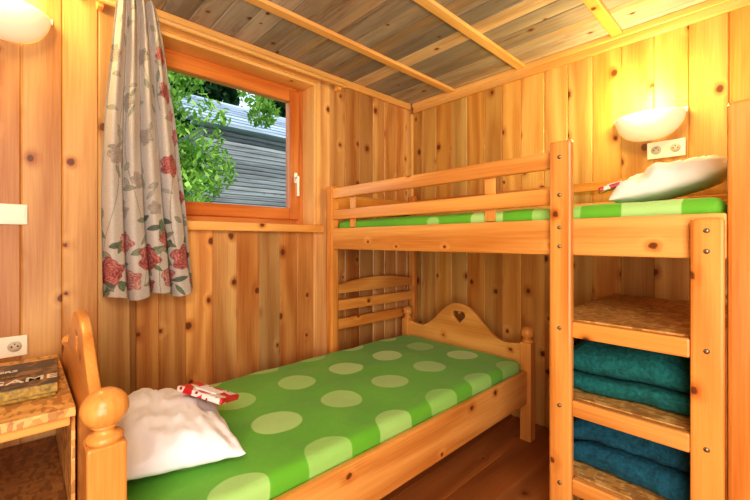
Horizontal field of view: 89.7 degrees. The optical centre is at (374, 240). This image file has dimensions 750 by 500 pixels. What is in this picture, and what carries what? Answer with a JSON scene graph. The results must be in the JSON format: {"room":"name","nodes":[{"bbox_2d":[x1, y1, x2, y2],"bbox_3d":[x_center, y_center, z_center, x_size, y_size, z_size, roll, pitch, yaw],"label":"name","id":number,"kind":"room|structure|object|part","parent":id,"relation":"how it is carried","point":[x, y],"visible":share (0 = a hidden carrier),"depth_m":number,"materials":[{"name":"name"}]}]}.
{"room":"cabin bedroom","nodes":[
{"label":"cabin bedroom","id":0,"kind":"room"},
{"bbox_2d":[0,0,411,449],"bbox_3d":[-1.074,0.015,1.949,3.810,2.270,0.190,0,0,-43],"label":"wall","id":1,"kind":"structure","parent":0,"point":[257,301],"depth_m":1.76,"materials":[{"name":"brown wood"}]},
{"bbox_2d":[0,335,27,358],"bbox_3d":[-1.446,0.415,1.459,0.150,0.080,0.012,0,0,-43],"label":"wall socket","id":2,"kind":"object","parent":1,"relation":"attached to","point":[12,346],"depth_m":1.48,"materials":[{"name":"white plastic"}]},
{"bbox_2d":[0,203,27,224],"bbox_3d":[-1.446,-0.105,1.458,0.150,0.080,0.014,0,0,-43],"label":"light switch","id":3,"kind":"object","parent":1,"relation":"attached to","point":[16,214],"visible":1,"depth_m":1.48,"materials":[{"name":"beige plastic"}]},
{"bbox_2d":[0,0,52,42],"bbox_3d":[-1.409,-0.849,1.415,0.312,0.139,0.125,0,0,-43],"label":"wall lamp","id":4,"kind":"object","parent":1,"relation":"attached to","point":[20,21],"depth_m":1.44,"materials":[{"name":"white glass"}]},
{"bbox_2d":[96,0,346,91],"bbox_3d":[-0.716,-1.035,2.087,1.390,0.040,0.075,0,0,-43],"label":"curtain rod","id":5,"kind":"object","parent":1,"relation":"attached to","point":[99,3],"visible":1,"depth_m":2.01,"materials":[{"name":"brown wood"}]},
{"bbox_2d":[101,0,192,300],"bbox_3d":[-1.020,-0.411,1.720,0.368,1.347,0.072,0,0,-43],"label":"floral curtain","id":6,"kind":"object","parent":5,"relation":"hanging from","point":[145,247],"visible":1,"depth_m":1.68,"materials":[{"name":"fabric"}]},
{"bbox_2d":[160,23,316,224],"bbox_3d":[-0.825,-0.570,2.174,1.040,0.980,0.200,0,0,-43],"label":"window","id":7,"kind":"structure","parent":1,"relation":"in","point":[177,62],"depth_m":2.30,"materials":[{"name":"brown wood"}]},
{"bbox_3d":[-0.847,-0.948,2.218,0.750,0.075,0.060,0,0,-43],"label":"sash","id":8,"kind":"part","parent":7,"relation":"part of","materials":[{"name":"brown wood"}]},
{"bbox_3d":[-0.860,-0.990,2.233,0.870,0.040,0.060,0,0,-43],"label":"frame","id":9,"kind":"part","parent":7,"relation":"part of","materials":[{"name":"brown wood"}]},
{"bbox_3d":[-0.847,-0.177,2.218,0.750,0.075,0.060,0,0,-43],"label":"sash bottom","id":10,"kind":"part","parent":7,"relation":"part of","materials":[{"name":"brown wood"}]},
{"bbox_2d":[186,215,295,223],"bbox_3d":[-0.860,-0.130,2.233,0.870,0.060,0.060,0,0,-43],"label":"frame","id":11,"kind":"object","parent":7,"relation":"attached to","point":[188,217],"visible":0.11,"depth_m":2.24,"materials":[{"name":"brown wood"}]},
{"bbox_3d":[-0.546,-0.562,2.501,0.075,0.845,0.060,0,0,-43],"label":"sash","id":12,"kind":"part","parent":7,"relation":"part of","materials":[{"name":"brown wood"}]},
{"bbox_3d":[-0.501,-0.357,2.457,0.018,0.135,0.014,0,0,-43],"label":"handle","id":13,"kind":"part","parent":7,"relation":"part of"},
{"bbox_3d":[-0.501,-0.357,2.457,0.018,0.135,0.014,0,0,-43],"label":"lever","id":14,"kind":"part","parent":7,"relation":"part of","materials":[{"name":"metal"}]},
{"bbox_2d":[296,90,302,224],"bbox_3d":[-0.526,-0.555,2.548,0.050,0.910,0.060,0,0,-43],"label":"frame","id":15,"kind":"object","parent":7,"relation":"attached to","point":[300,221],"visible":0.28,"depth_m":2.54,"materials":[{"name":"brown wood"}]},
{"bbox_2d":[187,221,323,232],"bbox_3d":[-0.737,-0.079,2.105,1.075,0.047,0.044,0,0,-43],"label":"sill","id":16,"kind":"structure","parent":1,"relation":"attached to","point":[191,225],"depth_m":2.12,"materials":[{"name":"brown wood"}]},
{"bbox_2d":[115,0,410,109],"bbox_3d":[-1.014,-1.095,1.860,3.575,0.050,0.022,0,0,-43],"label":"trim","id":17,"kind":"structure","parent":1,"relation":"attached to","point":[350,85],"depth_m":2.28,"materials":[{"name":"brown wood"}]},
{"bbox_2d":[316,79,320,224],"bbox_3d":[-0.371,-0.581,2.472,0.030,0.958,0.012,0,0,-43],"label":"trim","id":18,"kind":"structure","parent":1,"relation":"attached to","point":[318,84],"depth_m":2.47,"materials":[{"name":"brown wood"}]},
{"bbox_2d":[410,114,413,195],"bbox_3d":[0.304,0.055,3.102,0.022,2.190,0.022,0,0,-43],"label":"trim","id":19,"kind":"structure","parent":1,"relation":"attached to","point":[411,115],"depth_m":3.09,"materials":[{"name":"brown wood"}]},
{"bbox_2d":[144,0,707,106],"bbox_3d":[0.158,-1.135,0.644,3.774,0.030,3.780,0,0,-43],"label":"ceiling","id":20,"kind":"structure","parent":0,"point":[405,32],"depth_m":2.01,"materials":[{"name":"brown wood"}]},
{"bbox_2d":[244,0,453,92],"bbox_3d":[-0.734,-1.109,1.562,3.575,0.022,0.052,0,0,-43],"label":"trim","id":21,"kind":"structure","parent":20,"relation":"attached to","point":[267,5],"depth_m":2.07,"materials":[{"name":"brown wood"}]},
{"bbox_2d":[413,0,524,69],"bbox_3d":[-0.370,-1.109,1.177,3.575,0.022,0.052,0,0,-43],"label":"trim","id":22,"kind":"structure","parent":20,"relation":"attached to","point":[434,7],"depth_m":1.98,"materials":[{"name":"brown wood"}]},
{"bbox_2d":[582,0,621,36],"bbox_3d":[-0.007,-1.109,0.791,3.575,0.022,0.052,0,0,-43],"label":"trim","id":23,"kind":"structure","parent":20,"relation":"attached to","point":[596,7],"depth_m":1.85,"materials":[{"name":"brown wood"}]},
{"bbox_2d":[380,415,582,499],"bbox_3d":[0.161,1.180,0.639,3.810,0.060,3.810,0,0,-43],"label":"floor","id":24,"kind":"structure","parent":0,"point":[496,464],"depth_m":1.88,"materials":[{"name":"brown wood"}]},
{"bbox_2d":[0,354,75,499],"bbox_3d":[-1.350,0.810,1.067,0.738,0.680,0.685,0,0,-43],"label":"bedside table","id":25,"kind":"object","parent":24,"relation":"on","point":[43,469],"visible":0.76,"depth_m":1.21,"materials":[{"name":"brown wood"}]},
{"bbox_2d":[0,358,57,405],"bbox_3d":[-1.210,0.448,1.141,0.385,0.041,0.304,0,0,-40],"label":"board game box","id":26,"kind":"object","parent":25,"relation":"on","point":[22,382],"visible":1,"depth_m":1.15,"materials":[{"name":"brown cardboard"}]},
{"bbox_2d":[0,436,66,499],"bbox_3d":[-1.360,0.818,1.085,0.708,0.025,0.645,0,0,-43],"label":"shelf","id":27,"kind":"object","parent":25,"relation":"attached to","point":[33,470],"depth_m":1.31,"materials":[{"name":"brown wood"}]},
{"bbox_3d":[-1.099,0.823,1.331,0.010,0.654,0.645,0,0,-43],"label":"panel","id":28,"kind":"part","parent":25,"relation":"part of","materials":[{"name":"brown wood"}]},
{"bbox_2d":[61,303,534,499],"bbox_3d":[-0.166,0.682,1.833,2.100,0.935,1.013,0,0,-43],"label":"bed","id":29,"kind":"object","parent":24,"relation":"on","point":[361,422],"visible":0.94,"depth_m":1.49,"materials":[{"name":"green fabric"}]},
{"bbox_3d":[-0.900,0.562,1.155,0.026,0.695,0.885,0,0,-43],"label":"headboard","id":30,"kind":"part","parent":29,"relation":"part of","materials":[{"name":"brown wood"}]},
{"bbox_3d":[-0.579,0.787,0.808,0.070,0.725,0.070,0,0,-43],"label":"head post","id":31,"kind":"part","parent":29,"relation":"part of","materials":[{"name":"brown wood"}]},
{"bbox_2d":[116,388,245,480],"bbox_3d":[-0.711,0.611,1.294,0.358,0.142,0.580,0,0,-35],"label":"pillow","id":32,"kind":"object","parent":29,"relation":"on","point":[166,430],"visible":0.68,"depth_m":1.14,"materials":[{"name":"white fabric"}]},
{"bbox_2d":[177,382,238,404],"bbox_3d":[-0.601,0.549,1.364,0.184,0.078,0.119,0,0,12],"label":"packet","id":33,"kind":"object","parent":32,"relation":"on","point":[200,390],"visible":1,"depth_m":1.33,"materials":[{"name":"white paper"}]},
{"bbox_3d":[-0.166,0.772,1.837,1.949,0.176,0.903,0,0,-43],"label":"mattress","id":34,"kind":"part","parent":29,"relation":"part of","materials":[{"name":"green fabric"}]},
{"bbox_3d":[0.153,0.838,1.498,1.945,0.185,0.028,0,0,-43],"label":"rail","id":35,"kind":"part","parent":29,"relation":"part of","materials":[{"name":"brown wood"}]},
{"bbox_3d":[0.248,0.868,2.865,0.065,0.565,0.065,0,0,-43],"label":"foot post","id":36,"kind":"part","parent":29,"relation":"part of","materials":[{"name":"brown wood"}]},
{"bbox_3d":[0.567,0.662,2.526,0.026,0.495,0.870,0,0,-43],"label":"footboard","id":37,"kind":"part","parent":29,"relation":"part of","materials":[{"name":"brown wood"}]},
{"bbox_3d":[0.886,0.868,2.188,0.065,0.565,0.065,0,0,-43],"label":"foot post","id":38,"kind":"part","parent":29,"relation":"part of","materials":[{"name":"brown wood"}]},
{"bbox_2d":[327,99,749,499],"bbox_3d":[0.673,0.375,2.047,0.902,1.550,2.013,0,0,-43],"label":"bunk bed","id":39,"kind":"object","parent":24,"relation":"on","point":[708,230],"visible":1,"depth_m":1.34,"materials":[{"name":"brown wood"}]},
{"bbox_3d":[-0.280,0.395,2.492,0.060,1.510,0.059,0,0,-43],"label":"post","id":40,"kind":"part","parent":39,"relation":"part of","materials":[{"name":"brown wood"}]},
{"bbox_3d":[0.306,0.395,3.044,0.050,1.510,0.059,0,0,-43],"label":"post","id":41,"kind":"part","parent":39,"relation":"part of","materials":[{"name":"brown wood"}]},
{"bbox_3d":[0.232,-0.309,1.929,0.024,0.068,1.460,0,0,-43],"label":"guard rail","id":42,"kind":"part","parent":39,"relation":"part of","materials":[{"name":"brown wood"}]},
{"bbox_3d":[0.232,-0.170,1.929,0.024,0.064,1.460,0,0,-43],"label":"guard rail","id":43,"kind":"part","parent":39,"relation":"part of","materials":[{"name":"brown wood"}]},
{"bbox_3d":[0.972,-0.300,2.338,0.022,0.050,1.880,0,0,-43],"label":"rail","id":44,"kind":"part","parent":39,"relation":"part of","materials":[{"name":"brown wood"}]},
{"bbox_3d":[0.674,-0.058,2.055,0.779,0.157,1.871,0,0,-43],"label":"mattress","id":45,"kind":"part","parent":39,"relation":"part of","materials":[{"name":"green fabric"}]},
{"bbox_3d":[0.692,0.390,1.400,0.032,1.520,0.078,0,0,-43],"label":"ladder post tall","id":46,"kind":"part","parent":39,"relation":"part of","materials":[{"name":"brown wood"}]},
{"bbox_3d":[0.972,-0.185,2.338,0.022,0.050,1.880,0,0,-43],"label":"rail","id":47,"kind":"part","parent":39,"relation":"part of","materials":[{"name":"brown wood"}]},
{"bbox_2d":[609,155,726,202],"bbox_3d":[1.235,-0.251,1.562,0.368,0.203,0.525,0,0,42],"label":"pillow","id":48,"kind":"object","parent":39,"relation":"on","point":[659,181],"visible":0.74,"depth_m":1.40,"materials":[{"name":"beige fabric"}]},
{"bbox_2d":[598,180,625,193],"bbox_3d":[1.033,-0.234,1.629,0.119,0.046,0.090,0,0,30],"label":"packet","id":49,"kind":"object","parent":48,"relation":"on","point":[612,186],"visible":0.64,"depth_m":1.61,"materials":[{"name":"white paper"}]},
{"bbox_3d":[0.972,0.542,1.103,0.032,1.215,0.076,0,0,-43],"label":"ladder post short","id":50,"kind":"part","parent":39,"relation":"part of","materials":[{"name":"brown wood"}]},
{"bbox_3d":[1.061,0.375,1.080,0.064,1.550,0.073,0,0,-43],"label":"post","id":51,"kind":"part","parent":39,"relation":"part of","materials":[{"name":"brown wood"}]},
{"bbox_2d":[549,295,726,499],"bbox_3d":[1.147,0.719,1.570,0.847,0.862,0.493,0,0,-43],"label":"storage shelf","id":52,"kind":"object","parent":24,"relation":"on","point":[665,316],"visible":0.23,"depth_m":1.38,"materials":[{"name":"brown wood"}]},
{"bbox_3d":[1.145,0.870,1.572,0.847,0.020,0.462,0,0,-43],"label":"shelf","id":53,"kind":"part","parent":52,"relation":"part of","materials":[{"name":"brown wood"}]},
{"bbox_2d":[573,339,689,415],"bbox_3d":[1.076,0.467,1.518,0.577,0.211,0.430,0,0,-43],"label":"folded blanket","id":54,"kind":"object","parent":52,"relation":"on","point":[659,380],"visible":0.57,"depth_m":1.32,"materials":[{"name":"teal fabric"}]},
{"bbox_2d":[573,416,689,499],"bbox_3d":[1.073,0.741,1.516,0.585,0.233,0.430,0,0,-43],"label":"folded blanket","id":55,"kind":"object","parent":52,"relation":"on","point":[663,470],"visible":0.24,"depth_m":1.31,"materials":[{"name":"fabric"}]},
{"bbox_3d":[1.145,0.585,1.572,0.847,0.020,0.462,0,0,-43],"label":"shelf","id":56,"kind":"part","parent":52,"relation":"part of","materials":[{"name":"brown wood"}]},
{"bbox_3d":[1.145,0.298,1.572,0.847,0.020,0.462,0,0,-43],"label":"shelf","id":57,"kind":"part","parent":52,"relation":"part of","materials":[{"name":"brown wood"}]},
{"bbox_2d":[412,5,749,427],"bbox_3d":[1.538,0.015,1.868,0.080,2.270,3.510,0,0,-43],"label":"wall","id":58,"kind":"structure","parent":0,"point":[703,66],"depth_m":2.19,"materials":[{"name":"brown wood"}]},
{"bbox_2d":[412,0,749,112],"bbox_3d":[1.506,-1.082,1.818,0.034,0.074,3.480,0,0,-43],"label":"trim","id":59,"kind":"structure","parent":58,"relation":"attached to","point":[708,9],"depth_m":2.09,"materials":[{"name":"brown wood"}]},
{"bbox_2d":[614,106,687,141],"bbox_3d":[1.366,-0.585,1.899,0.125,0.139,0.312,0,0,-43],"label":"wall lamp","id":60,"kind":"object","parent":58,"relation":"attached to","point":[653,124],"depth_m":1.86,"materials":[{"name":"white glass"}]},
{"bbox_2d":[647,138,685,159],"bbox_3d":[1.456,-0.460,1.887,0.012,0.085,0.155,0,0,-43],"label":"wall socket","id":61,"kind":"object","parent":58,"relation":"attached to","point":[675,147],"depth_m":1.88,"materials":[{"name":"white plastic"}]},
{"label":"outside","id":62,"kind":"structure","parent":0,"visible":0},
{"bbox_3d":[-6.099,1.850,13.764,34.000,0.200,23.600,0,0,-43],"label":"ground","id":63,"kind":"structure","parent":62,"visible":0},
{"bbox_2d":[167,70,199,138],"bbox_3d":[-6.455,-3.004,11.995,3.594,9.775,3.711,0,0,-11],"label":"spruce tree","id":64,"kind":"object","parent":63,"relation":"on","point":[178,117],"visible":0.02,"depth_m":11.72,"materials":[{"name":"green plant"}]},
{"bbox_2d":[192,81,242,106],"bbox_3d":[-5.851,-4.280,14.130,3.669,12.115,3.784,0,0,-43],"label":"spruce tree","id":65,"kind":"object","parent":63,"relation":"on","point":[224,94],"visible":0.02,"depth_m":13.60,"materials":[{"name":"green plant"}]},
{"bbox_2d":[167,70,280,202],"bbox_3d":[-2.575,-0.528,4.852,2.604,4.556,2.171,0,0,-4],"label":"leafy tree","id":66,"kind":"object","parent":63,"relation":"on","point":[194,179],"visible":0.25,"depth_m":4.96,"materials":[{"name":"green plant"}]},
{"bbox_2d":[179,126,278,206],"bbox_3d":[-2.085,-0.350,11.144,6.650,4.200,2.920,0,0,-43],"label":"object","id":67,"kind":"object","parent":63,"relation":"on","point":[202,131],"visible":0.02,"depth_m":8.25,"materials":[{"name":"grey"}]},
{"bbox_2d":[175,92,285,141],"bbox_3d":[-1.724,-3.015,10.797,7.300,1.290,2.580,0,0,-43],"label":"roof","id":68,"kind":"structure","parent":67,"relation":"on","point":[239,117],"depth_m":8.66,"materials":[{"name":"corrugated metal"}]},
{"bbox_2d":[204,118,285,207],"bbox_3d":[-1.053,-0.384,10.048,6.750,4.268,0.070,0,0,-43],"label":"siding","id":69,"kind":"object","parent":67,"relation":"attached to","point":[260,162],"visible":0.02,"depth_m":8.42,"materials":[{"name":"grey metal"}]},
{"bbox_2d":[259,98,285,117],"bbox_3d":[-3.902,-3.268,14.953,3.719,10.134,3.329,0,0,-17],"label":"spruce tree","id":70,"kind":"object","parent":63,"relation":"on","point":[282,113],"visible":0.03,"depth_m":14.45,"materials":[{"name":"green plant"}]}
]}

